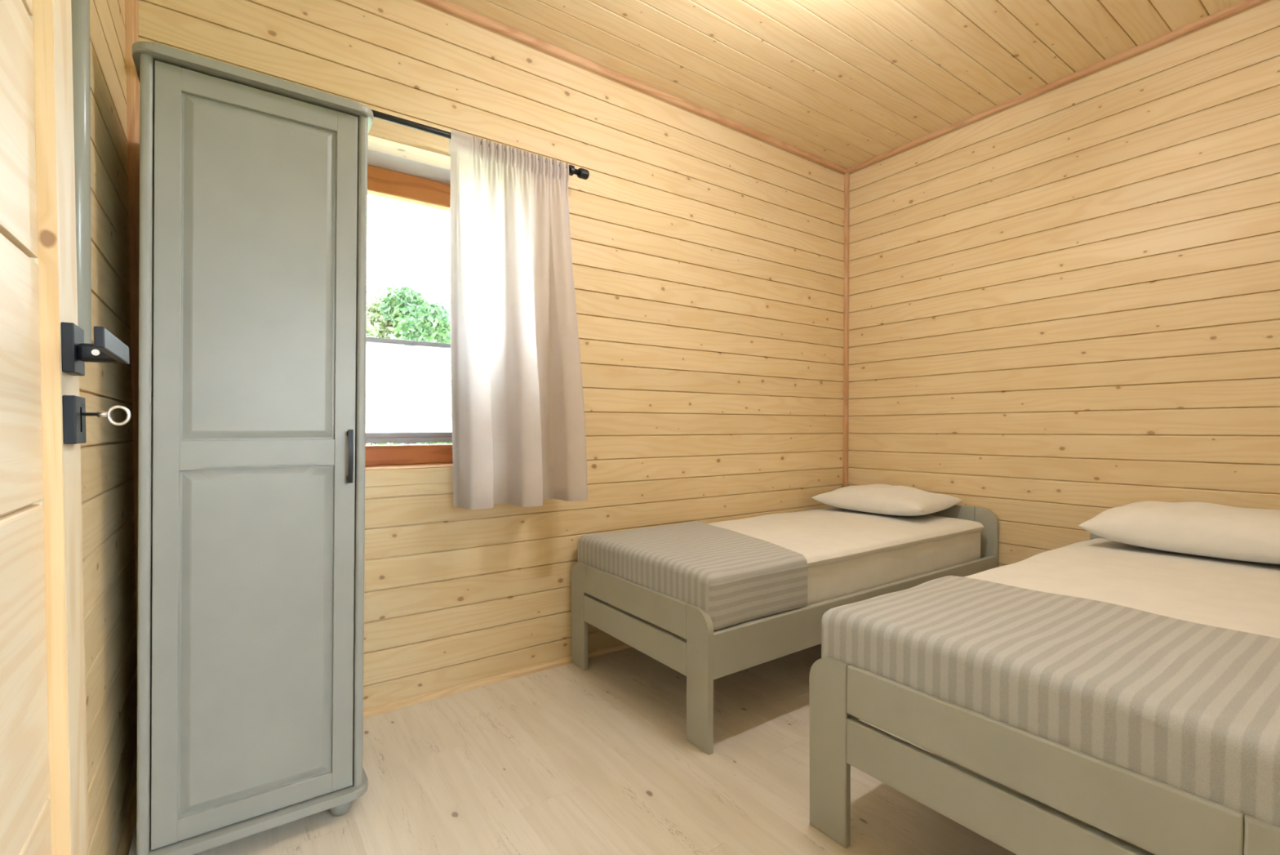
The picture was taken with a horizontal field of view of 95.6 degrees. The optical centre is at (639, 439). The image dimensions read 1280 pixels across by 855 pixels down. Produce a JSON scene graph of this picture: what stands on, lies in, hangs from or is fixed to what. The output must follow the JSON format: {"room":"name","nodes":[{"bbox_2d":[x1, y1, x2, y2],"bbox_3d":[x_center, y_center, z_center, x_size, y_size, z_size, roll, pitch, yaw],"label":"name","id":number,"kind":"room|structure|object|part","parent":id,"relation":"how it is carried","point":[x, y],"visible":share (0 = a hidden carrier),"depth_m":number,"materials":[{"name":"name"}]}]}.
{"room":"bedroom","nodes":[
{"label":"bedroom","id":0,"kind":"room"},
{"bbox_2d":[79,0,137,854],"bbox_3d":[-0.559,-0.412,0.098,0.300,2.984,3.976,-1,1,-35],"label":"wall","id":1,"kind":"structure","parent":0,"point":[107,464],"depth_m":1.44,"materials":[{"name":"brown wood"}]},
{"bbox_2d":[0,0,129,854],"bbox_3d":[-0.424,0.053,0.356,0.093,2.018,0.860,-1,1,-35],"label":"door","id":2,"kind":"structure","parent":1,"relation":"in","point":[44,353],"depth_m":0.61,"materials":[{"name":"brown wood"}]},
{"bbox_3d":[-0.636,-0.101,0.652,0.010,0.054,0.054,-1,1,-35],"label":"plate","id":3,"kind":"part","parent":2,"relation":"part of","materials":[{"name":"grey metal"}]},
{"bbox_3d":[-0.636,-0.022,0.654,0.010,0.053,0.054,-1,1,-35],"label":"plate","id":4,"kind":"part","parent":2,"relation":"part of","materials":[{"name":"grey metal"}]},
{"bbox_2d":[80,404,130,425],"bbox_3d":[-0.617,-0.028,0.666,0.049,0.024,0.007,-1,1,-35],"label":"key","id":5,"kind":"object","parent":2,"relation":"attached to","point":[100,414],"visible":1,"depth_m":0.67,"materials":[{"name":"silver metal"}]},
{"bbox_3d":[-0.552,-0.097,0.609,0.008,0.020,0.165,-1,1,-35],"label":"lever","id":6,"kind":"part","parent":2,"relation":"part of","materials":[{"name":"grey metal"}]},
{"bbox_2d":[71,0,91,343],"bbox_3d":[-1.076,-0.924,1.112,0.033,1.551,0.160,-1,1,-35],"label":"pipe","id":7,"kind":"object","parent":1,"relation":"attached to","point":[80,9],"visible":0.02,"depth_m":1.09,"materials":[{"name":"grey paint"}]},
{"bbox_2d":[116,780,137,854],"bbox_3d":[-0.880,1.055,0.866,0.022,0.022,2.360,-1,1,-35],"label":"baseboard","id":8,"kind":"structure","parent":1,"relation":"attached to","point":[131,822],"depth_m":1.54,"materials":[{"name":"brown wood"}]},
{"bbox_2d":[129,0,844,709],"bbox_3d":[-0.186,-0.467,2.954,4.201,2.984,0.306,-1,1,-35],"label":"wall","id":9,"kind":"structure","parent":0,"point":[708,255],"depth_m":2.78,"materials":[{"name":"brown wood"}]},
{"bbox_2d":[124,0,139,634],"bbox_3d":[-1.553,-0.342,1.795,0.028,2.784,0.028,-1,1,-35],"label":"trim","id":10,"kind":"structure","parent":9,"relation":"attached to","point":[131,26],"depth_m":1.78,"materials":[{"name":"brown wood"}]},
{"bbox_2d":[364,131,453,470],"bbox_3d":[-0.951,-0.518,2.433,0.714,1.281,0.334,-1,1,-35],"label":"window","id":11,"kind":"structure","parent":9,"relation":"in","point":[399,171],"depth_m":2.47,"materials":[{"name":"brown wood"}]},
{"bbox_2d":[365,336,452,444],"bbox_3d":[-0.996,-0.518,2.497,0.600,1.070,0.030,-1,1,-35],"label":"blind","id":12,"kind":"object","parent":11,"relation":"attached to","point":[408,383],"visible":0.43,"depth_m":2.50,"materials":[{"name":"grey"}]},
{"bbox_3d":[-0.997,-0.418,2.501,0.600,0.020,0.024,-1,1,-35],"label":"rail","id":13,"kind":"part","parent":12,"relation":"part of","materials":[{"name":"grey"}]},
{"bbox_3d":[-0.996,0.001,2.509,0.600,0.024,0.024,-1,1,-35],"label":"rail","id":14,"kind":"part","parent":12,"relation":"part of","materials":[{"name":"grey"}]},
{"bbox_3d":[-0.943,0.115,2.437,0.690,0.014,0.314,-1,1,-35],"label":"sill","id":15,"kind":"part","parent":11,"relation":"part of","materials":[{"name":"brown wood"}]},
{"bbox_3d":[-1.028,-1.096,2.530,0.690,0.105,0.070,-1,1,-35],"label":"frame rail","id":16,"kind":"part","parent":11,"relation":"part of","materials":[{"name":"brown wood"}]},
{"bbox_3d":[-1.025,0.065,2.552,0.690,0.086,0.070,-1,1,-35],"label":"frame rail","id":17,"kind":"part","parent":11,"relation":"part of","materials":[{"name":"brown wood"}]},
{"bbox_2d":[371,109,589,179],"bbox_3d":[-0.856,-1.163,2.197,1.448,0.042,0.151,-1,1,-35],"label":"curtain rod","id":18,"kind":"object","parent":9,"relation":"attached to","point":[582,173],"visible":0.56,"depth_m":2.16,"materials":[{"name":"black metal"}]},
{"bbox_2d":[448,129,587,509],"bbox_3d":[-0.487,-0.459,2.376,0.555,1.455,0.152,-1,1,-35],"label":"curtain","id":19,"kind":"object","parent":18,"relation":"hanging from","point":[519,438],"visible":1,"depth_m":2.35,"materials":[{"name":"beige fabric"}]},
{"bbox_2d":[363,631,676,717],"bbox_3d":[-0.091,1.016,2.853,3.601,0.022,0.022,-1,1,-35],"label":"baseboard","id":20,"kind":"structure","parent":9,"relation":"attached to","point":[393,705],"depth_m":2.44,"materials":[{"name":"brown wood"}]},
{"bbox_2d":[418,0,847,173],"bbox_3d":[-0.097,-1.744,2.799,3.601,0.026,0.026,-1,1,-35],"label":"trim","id":21,"kind":"structure","parent":9,"relation":"attached to","point":[444,5],"depth_m":2.77,"materials":[{"name":"brown wood"}]},
{"bbox_2d":[843,172,849,487],"bbox_3d":[1.368,-0.388,3.856,0.024,2.784,0.024,-1,1,-35],"label":"trim","id":22,"kind":"structure","parent":9,"relation":"attached to","point":[846,176],"depth_m":3.84,"materials":[{"name":"brown wood"}]},
{"bbox_2d":[194,635,1154,854],"bbox_3d":[0.957,1.112,1.367,4.201,0.120,4.260,-1,1,-35],"label":"floor","id":23,"kind":"structure","parent":0,"point":[568,758],"depth_m":1.78,"materials":[{"name":"brown wood"}]},
{"bbox_2d":[128,40,373,854],"bbox_3d":[-1.121,0.063,1.707,0.553,1.975,0.591,-1,1,-35],"label":"wardrobe","id":24,"kind":"object","parent":23,"relation":"on","point":[253,185],"visible":1,"depth_m":1.48,"materials":[{"name":"grey paint"}]},
{"bbox_3d":[-1.320,0.038,1.586,0.057,1.875,0.559,-1,1,-35],"label":"panel","id":25,"kind":"part","parent":24,"relation":"part of","materials":[{"name":"grey paint"}]},
{"bbox_3d":[-1.135,0.985,1.718,0.519,0.024,0.581,-1,1,-35],"label":"board","id":26,"kind":"part","parent":24,"relation":"part of","materials":[{"name":"grey paint"}]},
{"bbox_3d":[-0.989,0.945,1.510,0.336,0.054,0.020,-1,1,-35],"label":"rail","id":27,"kind":"part","parent":24,"relation":"part of","materials":[{"name":"grey paint"}]},
{"bbox_3d":[-0.983,0.493,1.505,0.356,0.859,0.012,-1,1,-35],"label":"panel","id":28,"kind":"part","parent":24,"relation":"part of","materials":[{"name":"grey paint"}]},
{"bbox_3d":[-0.978,0.037,1.502,0.336,0.073,0.020,-1,1,-35],"label":"rail","id":29,"kind":"part","parent":24,"relation":"part of","materials":[{"name":"grey paint"}]},
{"bbox_3d":[-0.972,-0.420,1.498,0.356,0.849,0.012,-1,1,-35],"label":"panel","id":30,"kind":"part","parent":24,"relation":"part of","materials":[{"name":"grey paint"}]},
{"bbox_3d":[-0.967,-0.867,1.494,0.336,0.055,0.020,-1,1,-35],"label":"rail","id":31,"kind":"part","parent":24,"relation":"part of","materials":[{"name":"grey paint"}]},
{"bbox_3d":[-0.797,0.045,1.595,0.015,0.146,0.036,-1,1,-35],"label":"handle","id":32,"kind":"part","parent":24,"relation":"part of","materials":[{"name":"grey metal"}]},
{"bbox_3d":[-0.941,0.032,1.853,0.057,1.875,0.559,-1,1,-35],"label":"panel","id":33,"kind":"part","parent":24,"relation":"part of","materials":[{"name":"grey paint"}]},
{"bbox_2d":[571,504,999,755],"bbox_3d":[0.801,0.700,2.895,2.073,0.648,0.942,-1,1,-35],"label":"bed","id":34,"kind":"object","parent":23,"relation":"on","point":[707,655],"visible":0.5,"depth_m":2.17,"materials":[{"name":"grey paint"}]},
{"bbox_3d":[-0.275,0.793,2.644,0.024,0.475,0.115,-1,1,-35],"label":"leg","id":35,"kind":"part","parent":34,"relation":"part of","materials":[{"name":"grey paint"}]},
{"bbox_3d":[0.202,0.805,1.968,0.024,0.475,0.115,-1,1,-35],"label":"leg","id":36,"kind":"part","parent":34,"relation":"part of","materials":[{"name":"grey paint"}]},
{"bbox_2d":[707,506,983,631],"bbox_3d":[0.775,0.554,2.876,1.974,0.246,0.890,-1,1,-35],"label":"mattress","id":37,"kind":"object","parent":34,"relation":"on","point":[846,552],"visible":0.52,"depth_m":2.71,"materials":[{"name":"white fabric"}]},
{"bbox_2d":[577,520,808,630],"bbox_3d":[0.252,0.528,2.505,0.709,0.202,0.920,-1,1,-35],"label":"striped throw","id":38,"kind":"object","parent":37,"relation":"on","point":[734,577],"visible":0.94,"depth_m":2.18,"materials":[{"name":"grey fabric"}]},
{"bbox_2d":[811,484,962,515],"bbox_3d":[1.417,0.340,3.380,0.430,0.155,0.690,-1,1,-35],"label":"pillow","id":39,"kind":"object","parent":37,"relation":"on","point":[882,499],"visible":1,"depth_m":3.21,"materials":[{"name":"white fabric"}]},
{"bbox_3d":[1.063,0.710,2.522,2.023,0.154,0.025,-1,1,-35],"label":"rail","id":40,"kind":"part","parent":34,"relation":"part of","materials":[{"name":"grey paint"}]},
{"bbox_3d":[1.876,0.692,3.147,0.025,0.648,0.115,-1,1,-35],"label":"leg","id":41,"kind":"part","parent":34,"relation":"part of","materials":[{"name":"grey paint"}]},
{"bbox_2d":[808,533,1279,854],"bbox_3d":[1.579,0.718,1.792,2.073,0.648,0.942,-1,1,-35],"label":"bed","id":42,"kind":"object","parent":23,"relation":"on","point":[1155,816],"visible":0.44,"depth_m":1.20,"materials":[{"name":"grey paint"}]},
{"bbox_3d":[0.503,0.812,1.541,0.024,0.475,0.115,-1,1,-35],"label":"leg","id":43,"kind":"part","parent":42,"relation":"part of","materials":[{"name":"grey paint"}]},
{"bbox_3d":[2.177,0.699,2.719,0.025,0.648,0.115,-1,1,-35],"label":"leg","id":44,"kind":"part","parent":42,"relation":"part of","materials":[{"name":"grey paint"}]},
{"bbox_2d":[964,537,1279,638],"bbox_3d":[1.555,0.573,1.774,1.976,0.246,0.891,-1,1,-35],"label":"mattress","id":45,"kind":"object","parent":42,"relation":"on","point":[1244,596],"visible":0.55,"depth_m":1.86,"materials":[{"name":"white fabric"}]},
{"bbox_2d":[821,575,1279,826],"bbox_3d":[1.006,0.547,1.385,0.649,0.203,0.920,-1,1,-35],"label":"striped throw","id":46,"kind":"object","parent":45,"relation":"on","point":[1193,708],"visible":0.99,"depth_m":1.19,"materials":[{"name":"grey fabric"}]},
{"bbox_2d":[1078,500,1279,564],"bbox_3d":[2.207,0.344,2.242,0.420,0.190,0.730,-1,1,-35],"label":"pillow","id":47,"kind":"object","parent":45,"relation":"on","point":[1206,529],"visible":1,"depth_m":2.17,"materials":[{"name":"white fabric"}]},
{"bbox_3d":[0.980,0.824,0.865,0.024,0.475,0.115,-1,1,-35],"label":"leg","id":48,"kind":"part","parent":42,"relation":"part of","materials":[{"name":"grey paint"}]},
{"bbox_2d":[446,0,1244,168],"bbox_3d":[0.950,-1.831,1.312,4.201,0.200,4.260,-1,1,-35],"label":"ceiling","id":49,"kind":"structure","parent":0,"point":[846,83],"depth_m":2.61,"materials":[{"name":"brown wood"}]},
{"bbox_2d":[848,0,1279,566],"bbox_3d":[2.630,-0.463,2.346,0.300,2.984,3.976,-1,1,-35],"label":"wall","id":50,"kind":"structure","parent":0,"point":[1064,300],"depth_m":2.79,"materials":[{"name":"brown wood"}]},
{"bbox_2d":[847,0,1267,173],"bbox_3d":[2.037,-1.750,2.875,0.026,0.026,2.360,-1,1,-35],"label":"trim","id":51,"kind":"structure","parent":50,"relation":"attached to","point":[1246,4],"depth_m":2.78,"materials":[{"name":"brown wood"}]},
{"label":"outside","id":52,"kind":"structure","parent":0,"visible":0},
{"bbox_3d":[1.376,1.673,3.912,80.000,0.100,120.000,-1,1,-35],"label":"lawn","id":53,"kind":"structure","parent":52,"visible":0},
{"bbox_2d":[365,311,377,444],"bbox_3d":[-7.340,-0.991,14.305,2.208,4.842,2.310,0,1,5],"label":"tree","id":54,"kind":"object","parent":53,"relation":"on","point":[368,326],"visible":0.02,"depth_m":14.47,"materials":[{"name":"green plant"}]},
{"bbox_2d":[366,281,450,444],"bbox_3d":[-11.466,-3.168,28.274,9.823,8.686,7.336,-1,1,-20],"label":"tree","id":55,"kind":"object","parent":53,"relation":"on","point":[383,328],"visible":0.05,"depth_m":27.36,"materials":[{"name":"green plant"}]},
{"bbox_2d":[365,280,452,444],"bbox_3d":[-3.738,-0.587,9.921,2.577,4.182,2.416,-1,1,-35],"label":"tree","id":56,"kind":"object","parent":53,"relation":"on","point":[419,320],"visible":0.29,"depth_m":9.56,"materials":[{"name":"green plant"}]},
{"bbox_2d":[395,305,450,444],"bbox_3d":[-4.170,-0.778,12.796,2.708,4.458,2.740,-1,1,-35],"label":"tree","id":57,"kind":"object","parent":53,"relation":"on","point":[442,306],"visible":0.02,"depth_m":12.50,"materials":[{"name":"green plant"}]}
]}

